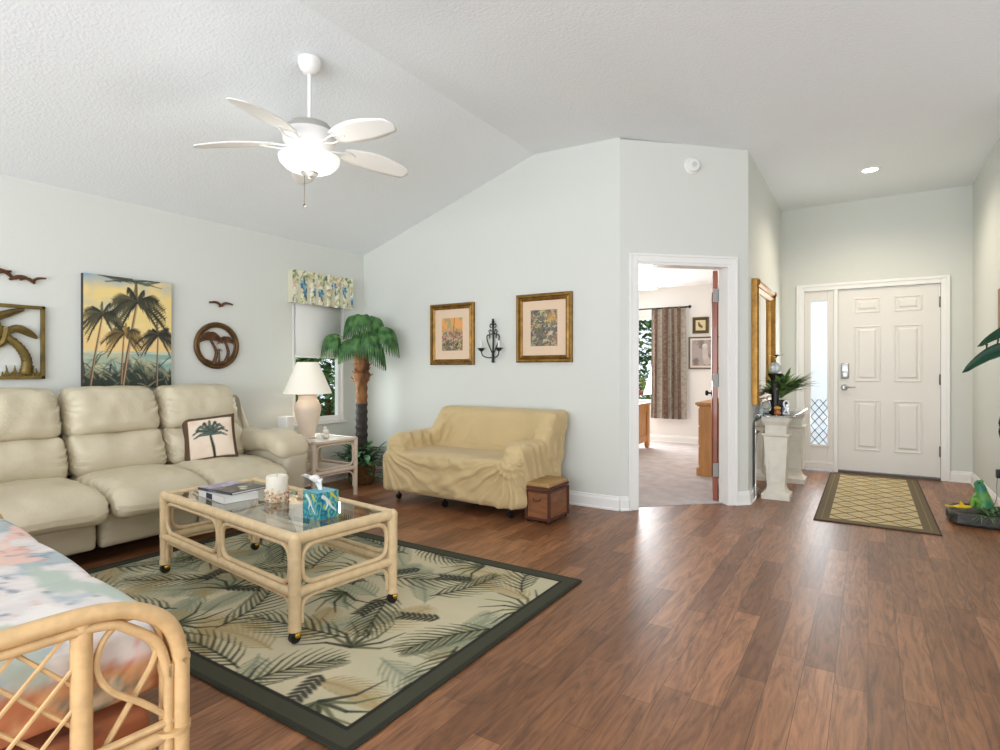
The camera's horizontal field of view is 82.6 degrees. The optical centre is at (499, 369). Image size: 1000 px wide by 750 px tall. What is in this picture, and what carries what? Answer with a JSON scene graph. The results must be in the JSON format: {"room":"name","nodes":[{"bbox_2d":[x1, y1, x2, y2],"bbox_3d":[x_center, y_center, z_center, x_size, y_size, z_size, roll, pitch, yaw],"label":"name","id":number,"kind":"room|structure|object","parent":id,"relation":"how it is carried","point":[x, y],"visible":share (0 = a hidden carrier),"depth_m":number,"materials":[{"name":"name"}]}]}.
{"room":"living room","nodes":[
{"label":"living room","id":0,"kind":"room"},
{"bbox_2d":[0,174,362,462],"bbox_3d":[-3.594,-0.052,3.134,0.120,2.405,7.760,0,0,33],"label":"wall","id":1,"kind":"structure","parent":0,"point":[56,234],"depth_m":4.57,"materials":[{"name":"white paint"}]},
{"bbox_2d":[0,303,44,378],"bbox_3d":[-3.189,-0.182,3.618,0.068,0.485,0.485,0,0,33],"label":"plaque","id":2,"kind":"object","parent":1,"relation":"attached to","point":[27,367],"visible":1,"depth_m":3.71,"materials":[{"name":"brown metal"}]},
{"bbox_2d":[0,268,45,283],"bbox_3d":[-3.161,-0.615,3.665,0.031,0.095,0.390,0,0,33],"label":"ornament","id":3,"kind":"object","parent":1,"relation":"attached to","point":[7,272],"visible":1,"depth_m":3.70,"materials":[{"name":"orange metal"}]},
{"bbox_2d":[81,273,170,386],"bbox_3d":[-2.775,-0.276,4.251,0.039,0.815,0.600,0,0,33],"label":"painting","id":4,"kind":"object","parent":1,"relation":"attached to","point":[126,322],"visible":0.98,"depth_m":4.20,"materials":[{"name":"multicoloured fabric"}]},
{"bbox_2d":[194,322,238,368],"bbox_3d":[-2.403,-0.207,4.833,0.035,0.398,0.398,0,0,33],"label":"plaque","id":5,"kind":"object","parent":1,"relation":"attached to","point":[212,336],"visible":1,"depth_m":4.82,"materials":[{"name":"brown wood"}]},
{"bbox_2d":[209,301,232,306],"bbox_3d":[-2.385,-0.560,4.865,0.030,0.051,0.213,0,0,33],"label":"ornament","id":6,"kind":"object","parent":1,"relation":"attached to","point":[216,302],"visible":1,"depth_m":4.86,"materials":[{"name":"orange metal"}]},
{"bbox_2d":[292,302,346,426],"bbox_3d":[-1.859,-0.140,5.776,0.125,1.380,0.700,0,0,33],"label":"window","id":7,"kind":"structure","parent":1,"relation":"in","point":[332,405],"depth_m":5.93,"materials":[{"name":"white paint"}]},
{"bbox_2d":[295,303,340,358],"bbox_3d":[-1.819,-0.484,5.732,0.038,0.731,0.590,0,0,33],"label":"roller shade","id":8,"kind":"object","parent":7,"relation":"attached to","point":[313,323],"visible":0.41,"depth_m":5.67,"materials":[{"name":"white fabric"}]},
{"bbox_2d":[287,269,352,308],"bbox_3d":[-1.793,-0.800,5.721,0.093,0.328,0.750,0,0,33],"label":"window valance","id":9,"kind":"object","parent":1,"relation":"attached to","point":[303,287],"visible":1,"depth_m":5.65,"materials":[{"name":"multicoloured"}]},
{"bbox_2d":[305,473,347,486],"bbox_3d":[-3.566,1.093,3.045,0.024,0.115,7.640,0,0,33],"label":"baseboard","id":10,"kind":"structure","parent":1,"relation":"attached to","point":[331,478],"depth_m":5.86,"materials":[{"name":"white paint"}]},
{"bbox_2d":[363,137,620,496],"bbox_3d":[-0.229,-0.389,5.507,2.954,3.078,0.120,0,0,33],"label":"wall","id":11,"kind":"structure","parent":0,"point":[549,223],"depth_m":5.20,"materials":[{"name":"white paint"}]},
{"bbox_2d":[430,302,474,364],"bbox_3d":[-0.472,-0.350,5.572,0.535,0.600,0.035,0,0,33],"label":"framed print","id":12,"kind":"object","parent":11,"relation":"attached to","point":[452,326],"visible":1,"depth_m":5.57,"materials":[{"name":"gold metal"}]},
{"bbox_2d":[478,319,502,362],"bbox_3d":[-0.081,-0.273,5.266,0.284,0.414,0.125,0,0,33],"label":"wall sconce","id":13,"kind":"object","parent":11,"relation":"attached to","point":[498,348],"visible":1,"depth_m":5.29,"materials":[{"name":"grey metal"}]},
{"bbox_2d":[375,466,619,510],"bbox_3d":[-0.268,1.093,5.447,2.954,0.115,0.024,0,0,33],"label":"baseboard","id":14,"kind":"structure","parent":11,"relation":"attached to","point":[609,502],"depth_m":4.77,"materials":[{"name":"white paint"}]},
{"bbox_2d":[516,291,572,362],"bbox_3d":[0.384,-0.372,5.018,0.555,0.608,0.035,0,0,33],"label":"framed print","id":15,"kind":"object","parent":11,"relation":"attached to","point":[544,321],"visible":1,"depth_m":5.01,"materials":[{"name":"gold metal"}]},
{"bbox_2d":[0,0,999,255],"bbox_3d":[0.783,-1.573,2.113,8.580,0.710,10.800,0,0,33],"label":"ceiling","id":16,"kind":"structure","parent":0,"point":[112,99],"depth_m":3.63,"materials":[{"name":"white paint"}]},
{"bbox_2d":[193,53,407,206],"bbox_3d":[-1.078,-1.401,3.342,1.222,0.877,1.272,0,0,33],"label":"ceiling fan","id":17,"kind":"object","parent":16,"relation":"hanging from","point":[309,142],"visible":1,"depth_m":3.27,"materials":[{"name":"white"}]},
{"bbox_2d":[858,166,881,173],"bbox_3d":[3.478,-1.880,5.348,0.196,0.008,0.196,0,0,33],"label":"recessed light","id":18,"kind":"object","parent":16,"relation":"in","point":[873,169],"visible":1,"depth_m":5.35,"materials":[{"name":"white paint"}]},
{"bbox_2d":[66,441,999,749],"bbox_3d":[1.218,1.198,2.785,8.580,0.104,12.400,0,0,33],"label":"floor","id":19,"kind":"structure","parent":0,"point":[765,624],"depth_m":2.47,"materials":[{"name":"laminate"}]},
{"bbox_2d":[0,513,190,749],"bbox_3d":[-1.823,0.680,1.492,1.830,0.940,1.170,0,0,38],"label":"settee","id":20,"kind":"object","parent":19,"relation":"on","point":[78,653],"visible":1,"depth_m":1.32,"materials":[{"name":"fabric"}]},
{"bbox_2d":[0,518,38,548],"bbox_3d":[-2.218,0.701,1.891,0.555,0.169,0.995,0,0,38],"label":"seat cushion","id":21,"kind":"object","parent":20,"relation":"on","point":[11,535],"depth_m":2.13,"materials":[{"name":"fabric"}]},
{"bbox_2d":[0,543,90,596],"bbox_3d":[-1.779,0.701,1.549,0.555,0.169,0.995,0,0,38],"label":"seat cushion","id":22,"kind":"object","parent":20,"relation":"on","point":[23,566],"depth_m":1.78,"materials":[{"name":"fabric"}]},
{"bbox_2d":[0,577,162,749],"bbox_3d":[-1.339,0.701,1.207,0.555,0.169,0.995,0,0,38],"label":"seat cushion","id":23,"kind":"object","parent":20,"relation":"on","point":[125,658],"depth_m":1.33,"materials":[{"name":"fabric"}]},
{"bbox_2d":[0,384,307,555],"bbox_3d":[-2.458,0.629,3.766,1.034,1.043,2.334,0,0,33],"label":"leather sofa","id":24,"kind":"object","parent":19,"relation":"on","point":[85,468],"visible":0.76,"depth_m":3.63,"materials":[{"name":"beige leather"}]},
{"bbox_2d":[0,388,61,441],"bbox_3d":[-3.002,0.273,3.409,0.278,0.331,0.602,0,0,33],"label":"cushion","id":25,"kind":"object","parent":24,"relation":"on","point":[26,414],"depth_m":3.45,"materials":[{"name":"beige leather"}]},
{"bbox_2d":[0,437,67,482],"bbox_3d":[-2.940,0.552,3.369,0.315,0.288,0.605,0,0,33],"label":"lumbar cushion","id":26,"kind":"object","parent":24,"relation":"on","point":[21,458],"depth_m":3.39,"materials":[{"name":"beige leather"}]},
{"bbox_2d":[0,477,108,535],"bbox_3d":[-2.677,0.760,3.199,0.783,0.247,0.605,0,0,33],"label":"seat cushion","id":27,"kind":"object","parent":24,"relation":"on","point":[39,506],"depth_m":3.09,"materials":[{"name":"beige leather"}]},
{"bbox_2d":[57,385,159,435],"bbox_3d":[-2.675,0.277,3.918,0.283,0.335,0.582,0,0,33],"label":"cushion","id":28,"kind":"object","parent":24,"relation":"on","point":[121,410],"depth_m":3.82,"materials":[{"name":"beige leather"}]},
{"bbox_2d":[60,428,166,476],"bbox_3d":[-2.611,0.549,3.877,0.307,0.289,0.585,0,0,33],"label":"lumbar cushion","id":29,"kind":"object","parent":24,"relation":"on","point":[93,450],"depth_m":3.75,"materials":[{"name":"beige leather"}]},
{"bbox_2d":[69,464,208,518],"bbox_3d":[-2.352,0.761,3.709,0.777,0.245,0.585,0,0,33],"label":"seat cushion","id":30,"kind":"object","parent":24,"relation":"on","point":[129,490],"depth_m":3.51,"materials":[{"name":"beige leather"}]},
{"bbox_2d":[153,384,236,427],"bbox_3d":[-2.347,0.278,4.421,0.279,0.338,0.592,0,0,33],"label":"cushion","id":31,"kind":"object","parent":24,"relation":"on","point":[178,403],"depth_m":4.29,"materials":[{"name":"beige leather"}]},
{"bbox_2d":[158,422,244,463],"bbox_3d":[-2.289,0.550,4.383,0.310,0.286,0.595,0,0,33],"label":"lumbar cushion","id":32,"kind":"object","parent":24,"relation":"on","point":[172,432],"depth_m":4.14,"materials":[{"name":"beige fabric"}]},
{"bbox_2d":[182,413,238,460],"bbox_3d":[-2.158,0.511,4.234,0.393,0.361,0.207,0,0,-24],"label":"throw pillow","id":33,"kind":"object","parent":24,"relation":"on","point":[207,437],"visible":0.95,"depth_m":4.19,"materials":[{"name":"fabric"}]},
{"bbox_2d":[165,454,288,484],"bbox_3d":[-2.023,0.761,4.212,0.778,0.246,0.595,0,0,33],"label":"seat cushion","id":34,"kind":"object","parent":24,"relation":"on","point":[216,470],"depth_m":4.07,"materials":[{"name":"beige leather"}]},
{"bbox_2d":[306,433,357,494],"bbox_3d":[-1.680,0.880,5.201,0.558,0.539,0.516,0,0,33],"label":"end table","id":35,"kind":"object","parent":19,"relation":"on","point":[315,466],"visible":0.66,"depth_m":5.14,"materials":[{"name":"wicker"}]},
{"bbox_2d":[278,416,293,429],"bbox_3d":[-1.941,0.518,5.156,0.102,0.200,0.110,0,0,16],"label":"box","id":36,"kind":"object","parent":35,"relation":"on","point":[287,422],"visible":0.56,"depth_m":5.11,"materials":[{"name":"white plastic"}]},
{"bbox_2d":[283,362,331,438],"bbox_3d":[-1.752,0.274,5.182,0.430,0.690,0.430,0,0,33],"label":"table lamp","id":37,"kind":"object","parent":35,"relation":"on","point":[307,380],"visible":0.96,"depth_m":5.09,"materials":[{"name":"beige ceramic"}]},
{"bbox_2d":[321,427,329,437],"bbox_3d":[-1.583,0.566,5.157,0.105,0.106,0.066,0,0,33],"label":"figurine","id":38,"kind":"object","parent":35,"relation":"on","point":[326,432],"visible":1,"depth_m":5.13,"materials":[{"name":"beige ceramic"}]},
{"bbox_2d":[306,462,348,472],"bbox_3d":[-1.680,0.894,5.201,0.490,0.012,0.450,0,0,33],"label":"shelf","id":39,"kind":"object","parent":35,"relation":"attached to","point":[325,467],"depth_m":5.15,"materials":[{"name":"wicker"}]},
{"bbox_2d":[85,531,581,749],"bbox_3d":[-1.030,1.144,3.048,2.436,0.012,1.666,0,0,33],"label":"rug","id":40,"kind":"object","parent":19,"relation":"on","point":[361,660],"visible":0.64,"depth_m":2.55,"materials":[{"name":"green carpet"}]},
{"bbox_2d":[159,477,397,643],"bbox_3d":[-1.203,0.908,2.986,1.367,0.460,0.581,0,0,39],"label":"coffee table","id":41,"kind":"object","parent":40,"relation":"on","point":[284,524],"visible":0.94,"depth_m":2.73,"materials":[{"name":"wicker"}]},
{"bbox_2d":[199,490,258,503],"bbox_3d":[-1.479,0.673,3.098,0.310,0.036,0.186,0,0,40],"label":"book","id":42,"kind":"object","parent":41,"relation":"on","point":[221,498],"visible":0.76,"depth_m":3.00,"materials":[{"name":"white paper"}]},
{"bbox_2d":[198,481,265,494],"bbox_3d":[-1.472,0.647,3.130,0.290,0.015,0.216,0,0,30],"label":"book","id":43,"kind":"object","parent":42,"relation":"on","point":[230,487],"visible":1,"depth_m":3.10,"materials":[{"name":"white paper"}]},
{"bbox_2d":[264,473,289,502],"bbox_3d":[-1.182,0.622,3.013,0.127,0.142,0.124,0,0,33],"label":"pillar candle","id":44,"kind":"object","parent":41,"relation":"on","point":[276,490],"visible":1,"depth_m":2.97,"materials":[{"name":"beige wax"}]},
{"bbox_2d":[294,632,300,638],"bbox_3d":[-0.847,1.097,2.369,0.038,0.037,0.029,0,0,39],"label":"caster wheel","id":45,"kind":"object","parent":41,"relation":"attached to","point":[297,635],"depth_m":2.36,"materials":[{"name":"gold metal"}]},
{"bbox_2d":[299,474,338,520],"bbox_3d":[-0.869,0.593,2.703,0.176,0.197,0.116,0,0,39],"label":"tissue box","id":46,"kind":"object","parent":41,"relation":"on","point":[320,503],"visible":1,"depth_m":2.65,"materials":[{"name":"teal cardboard"}]},
{"bbox_2d":[320,314,399,484],"bbox_3d":[-1.387,0.294,5.794,0.715,1.711,0.637,0,0,33],"label":"potted palm","id":47,"kind":"object","parent":19,"relation":"on","point":[363,348],"visible":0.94,"depth_m":5.69,"materials":[{"name":"plant"}]},
{"bbox_2d":[348,463,375,484],"bbox_3d":[-1.409,1.048,5.794,0.280,0.205,0.280,0,0,33],"label":"basket pot","id":48,"kind":"object","parent":47,"relation":"attached to","point":[363,469],"depth_m":5.68,"materials":[{"name":"wicker"}]},
{"bbox_2d":[383,405,567,517],"bbox_3d":[-0.226,0.743,4.914,1.465,0.813,0.854,0,0,33],"label":"loveseat","id":49,"kind":"object","parent":19,"relation":"on","point":[479,455],"visible":0.94,"depth_m":4.73,"materials":[{"name":"beige fabric"}]},
{"bbox_2d":[525,475,568,523],"bbox_3d":[0.362,0.999,4.399,0.214,0.302,0.354,0,0,33],"label":"wooden trunk","id":50,"kind":"object","parent":19,"relation":"on","point":[547,496],"visible":1,"depth_m":4.30,"materials":[{"name":"brown wood"}]},
{"bbox_2d":[639,402,650,447],"bbox_3d":[1.002,0.625,8.344,1.980,1.050,1.480,0,0,33],"label":"bed","id":51,"kind":"object","parent":19,"relation":"on","point":[644,408],"visible":0.05,"depth_m":8.28,"materials":[{"name":"brown wood"}]},
{"bbox_2d":[695,399,718,477],"bbox_3d":[2.589,0.750,6.424,0.550,0.800,0.940,0,0,33],"label":"pine dresser","id":52,"kind":"object","parent":19,"relation":"on","point":[704,411],"visible":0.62,"depth_m":6.14,"materials":[{"name":"brown wood"}]},
{"bbox_2d":[755,419,766,499],"bbox_3d":[2.538,0.799,5.456,0.012,0.699,1.060,0,0,33],"label":"leaning mirror","id":53,"kind":"object","parent":19,"relation":"on","point":[760,468],"visible":0.46,"depth_m":5.16,"materials":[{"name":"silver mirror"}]},
{"bbox_2d":[756,407,807,501],"bbox_3d":[2.731,0.773,5.475,0.300,0.754,1.320,0,0,33],"label":"console table","id":54,"kind":"object","parent":19,"relation":"on","point":[783,435],"visible":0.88,"depth_m":5.08,"materials":[{"name":"stone"}]},
{"bbox_2d":[758,399,763,414],"bbox_3d":[2.314,0.327,5.042,0.044,0.135,0.044,0,0,33],"label":"bud vase","id":55,"kind":"object","parent":54,"relation":"on","point":[761,410],"visible":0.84,"depth_m":5.03,"materials":[{"name":"clear glass"}]},
{"bbox_2d":[763,395,770,413],"bbox_3d":[2.390,0.309,5.125,0.095,0.167,0.047,0,0,21],"label":"swan figurine","id":56,"kind":"object","parent":54,"relation":"on","point":[769,406],"visible":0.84,"depth_m":5.11,"materials":[{"name":"clear glass"}]},
{"bbox_2d":[768,354,782,413],"bbox_3d":[2.515,0.127,5.185,0.144,0.534,0.148,0,0,33],"label":"candle holder","id":57,"kind":"object","parent":54,"relation":"on","point":[775,367],"visible":0.88,"depth_m":5.16,"materials":[{"name":"black metal"}]},
{"bbox_2d":[774,406,780,414],"bbox_3d":[2.463,0.356,5.052,0.060,0.076,0.058,0,0,33],"label":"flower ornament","id":58,"kind":"object","parent":54,"relation":"on","point":[777,409],"visible":1,"depth_m":5.03,"materials":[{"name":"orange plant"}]},
{"bbox_2d":[782,400,789,413],"bbox_3d":[2.558,0.331,5.087,0.064,0.126,0.062,0,0,10],"label":"figurine","id":59,"kind":"object","parent":54,"relation":"on","point":[787,401],"visible":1,"depth_m":5.08,"materials":[{"name":"white ceramic"}]},
{"bbox_2d":[760,367,819,410],"bbox_3d":[2.681,0.183,5.270,0.542,0.422,0.722,0,0,33],"label":"spider plant","id":60,"kind":"object","parent":54,"relation":"on","point":[787,386],"visible":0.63,"depth_m":5.18,"materials":[{"name":"green plant"}]},
{"bbox_2d":[813,472,942,535],"bbox_3d":[3.373,1.145,5.142,0.786,0.009,2.366,0,0,33],"label":"entry rug","id":61,"kind":"object","parent":19,"relation":"on","point":[900,504],"visible":1,"depth_m":4.82,"materials":[{"name":"beige fabric"}]},
{"bbox_2d":[946,503,999,530],"bbox_3d":[3.607,1.080,4.268,0.405,0.140,0.644,0,0,33],"label":"stone fountain","id":62,"kind":"object","parent":19,"relation":"on","point":[983,518],"visible":0.76,"depth_m":4.19,"materials":[{"name":"stone"}]},
{"bbox_2d":[945,501,971,508],"bbox_3d":[3.515,1.029,4.354,0.163,0.060,0.130,0,0,16],"label":"fish ornament","id":63,"kind":"object","parent":62,"relation":"on","point":[960,505],"visible":1,"depth_m":4.34,"materials":[{"name":"yellow"}]},
{"bbox_2d":[968,480,993,509],"bbox_3d":[3.682,0.952,4.345,0.166,0.223,0.144,0,0,-26],"label":"ornament","id":64,"kind":"object","parent":62,"relation":"on","point":[981,497],"visible":0.98,"depth_m":4.32,"materials":[{"name":"green ceramic"}]},
{"bbox_2d":[962,327,999,372],"bbox_3d":[3.329,0.384,3.453,0.802,1.533,0.496,0,0,33],"label":"plant","id":65,"kind":"object","parent":19,"relation":"on","point":[992,352],"visible":1,"depth_m":3.68,"materials":[{"name":"green plant"}]},
{"bbox_2d":[639,284,718,436],"bbox_3d":[2.579,-0.080,9.181,3.920,2.460,0.120,0,0,33],"label":"wall","id":66,"kind":"structure","parent":0,"point":[698,297],"depth_m":8.88,"materials":[{"name":"white paint"}]},
{"bbox_2d":[639,316,650,404],"bbox_3d":[1.885,-0.155,9.589,1.830,1.430,0.130,0,0,33],"label":"window","id":67,"kind":"structure","parent":66,"relation":"in","point":[644,322],"depth_m":9.31,"materials":[{"name":"glass"}]},
{"bbox_2d":[639,305,691,309],"bbox_3d":[1.894,-0.975,9.466,2.552,0.052,0.143,0,0,33],"label":"curtain rod","id":68,"kind":"object","parent":66,"relation":"attached to","point":[689,306],"visible":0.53,"depth_m":8.93,"materials":[{"name":"grey metal"}]},
{"bbox_2d":[651,307,686,418],"bbox_3d":[2.640,-0.105,8.925,0.561,1.740,0.110,0,0,33],"label":"curtain","id":69,"kind":"object","parent":68,"relation":"hanging from","point":[668,326],"visible":1,"depth_m":8.92,"materials":[{"name":"fabric"}]},
{"bbox_2d":[650,434,697,443],"bbox_3d":[2.523,1.093,9.131,3.680,0.115,0.024,0,0,33],"label":"baseboard","id":70,"kind":"structure","parent":66,"relation":"attached to","point":[653,437],"depth_m":8.98,"materials":[{"name":"white paint"}]},
{"bbox_2d":[692,317,708,333],"bbox_3d":[3.087,-0.690,8.760,0.240,0.250,0.035,0,0,33],"label":"framed print","id":71,"kind":"object","parent":66,"relation":"attached to","point":[699,324],"visible":1,"depth_m":8.76,"materials":[{"name":"gold metal"}]},
{"bbox_2d":[688,336,718,368],"bbox_3d":[3.140,-0.264,8.726,0.485,0.497,0.035,0,0,33],"label":"framed print","id":72,"kind":"object","parent":66,"relation":"attached to","point":[699,348],"visible":0.69,"depth_m":8.77,"materials":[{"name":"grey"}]},
{"bbox_2d":[639,267,718,287],"bbox_3d":[1.314,-1.330,7.308,3.830,0.040,4.700,0,0,33],"label":"ceiling","id":73,"kind":"structure","parent":0,"point":[650,276],"depth_m":8.06,"materials":[{"name":"white paint"}]},
{"bbox_2d":[639,285,658,289],"bbox_3d":[1.496,-1.028,7.641,1.253,0.625,1.260,0,0,33],"label":"ceiling fan","id":74,"kind":"object","parent":73,"relation":"hanging from","point":[641,287],"visible":0.03,"depth_m":7.40,"materials":[{"name":"white"}]},
{"bbox_2d":[620,139,747,496],"bbox_3d":[1.541,-0.370,4.822,1.168,3.040,0.120,0,0,-11],"label":"wall","id":75,"kind":"structure","parent":0,"point":[665,209],"depth_m":4.75,"materials":[{"name":"white paint"}]},
{"bbox_2d":[620,496,628,510],"bbox_3d":[1.018,1.093,4.650,0.075,0.115,0.024,0,0,-11],"label":"baseboard","id":76,"kind":"structure","parent":75,"relation":"attached to","point":[624,500],"depth_m":4.65,"materials":[{"name":"white paint"}]},
{"bbox_2d":[629,253,737,510],"bbox_3d":[1.525,0.096,4.807,0.976,2.108,0.153,0,0,-11],"label":"door frame","id":77,"kind":"structure","parent":75,"relation":"in","point":[727,267],"depth_m":4.82,"materials":[{"name":"white paint"}]},
{"bbox_2d":[705,271,718,499],"bbox_3d":[1.998,0.134,5.343,0.112,2.008,0.835,0,0,18],"label":"bedroom door","id":78,"kind":"structure","parent":77,"relation":"attached to","point":[715,291],"depth_m":4.98,"materials":[{"name":"brown wood"}]},
{"bbox_2d":[684,157,699,174],"bbox_3d":[1.612,-1.710,4.748,0.144,0.144,0.051,0,0,-11],"label":"smoke detector","id":79,"kind":"object","parent":75,"relation":"attached to","point":[691,165],"visible":1,"depth_m":4.73,"materials":[{"name":"white plastic"}]},
{"bbox_2d":[738,491,749,505],"bbox_3d":[2.073,1.093,4.849,0.113,0.115,0.024,0,0,-11],"label":"baseboard","id":80,"kind":"structure","parent":75,"relation":"attached to","point":[743,496],"depth_m":4.85,"materials":[{"name":"white paint"}]},
{"bbox_2d":[748,151,780,490],"bbox_3d":[2.707,-0.375,5.880,0.120,3.050,2.325,0,0,33],"label":"wall","id":81,"kind":"structure","parent":0,"point":[764,213],"depth_m":5.32,"materials":[{"name":"white paint"}]},
{"bbox_2d":[749,485,754,504],"bbox_3d":[2.735,1.093,5.790,0.024,0.115,2.205,0,0,33],"label":"baseboard","id":82,"kind":"structure","parent":81,"relation":"attached to","point":[752,490],"depth_m":4.95,"materials":[{"name":"white paint"}]},
{"bbox_2d":[751,278,776,404],"bbox_3d":[2.544,-0.250,5.453,0.069,1.110,1.120,0,0,33],"label":"mirror","id":83,"kind":"object","parent":81,"relation":"attached to","point":[763,299],"visible":0.79,"depth_m":5.36,"materials":[{"name":"gold metal"}]},
{"bbox_2d":[759,294,769,391],"bbox_3d":[2.520,-0.250,5.468,0.006,0.930,0.940,0,0,33],"label":"mirror glass","id":84,"kind":"object","parent":83,"relation":"attached to","point":[764,300],"depth_m":5.57,"materials":[{"name":"silver mirror"}]},
{"bbox_2d":[781,185,972,471],"bbox_3d":[4.097,-0.375,6.306,1.992,3.050,0.140,0,0,33],"label":"wall","id":85,"kind":"structure","parent":0,"point":[925,233],"depth_m":6.12,"materials":[{"name":"white paint"}]},
{"bbox_2d":[796,275,949,481],"bbox_3d":[4.065,0.085,6.277,1.410,2.130,0.144,0,0,33],"label":"door","id":86,"kind":"structure","parent":85,"relation":"in","point":[878,351],"depth_m":6.22,"materials":[{"name":"white paint"}]},
{"bbox_2d":[950,470,971,482],"bbox_3d":[4.708,1.093,5.813,0.192,0.115,0.024,0,0,33],"label":"baseboard","id":87,"kind":"structure","parent":85,"relation":"attached to","point":[955,476],"depth_m":5.81,"materials":[{"name":"white paint"}]},
{"bbox_2d":[973,137,999,497],"bbox_3d":[4.207,-0.375,4.752,0.120,3.050,2.350,0,0,33],"label":"wall","id":88,"kind":"structure","parent":0,"point":[986,187],"depth_m":5.06,"materials":[{"name":"white paint"}]},
{"bbox_2d":[970,472,999,506],"bbox_3d":[4.147,1.093,4.791,0.024,0.115,2.350,0,0,33],"label":"baseboard","id":89,"kind":"structure","parent":88,"relation":"attached to","point":[974,477],"depth_m":4.89,"materials":[{"name":"white paint"}]},
{"bbox_2d":[985,289,999,347],"bbox_3d":[3.949,-0.391,4.507,0.081,0.508,0.216,0,0,9],"label":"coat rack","id":90,"kind":"object","parent":88,"relation":"attached to","point":[986,345],"visible":0.44,"depth_m":4.52,"materials":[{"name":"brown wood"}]},
{"bbox_2d":[994,469,999,504],"bbox_3d":[3.914,0.929,4.495,0.092,0.357,0.075,0,0,33],"label":"wall outlet","id":91,"kind":"object","parent":88,"relation":"attached to","point":[997,471],"visible":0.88,"depth_m":4.50,"materials":[{"name":"white paint"}]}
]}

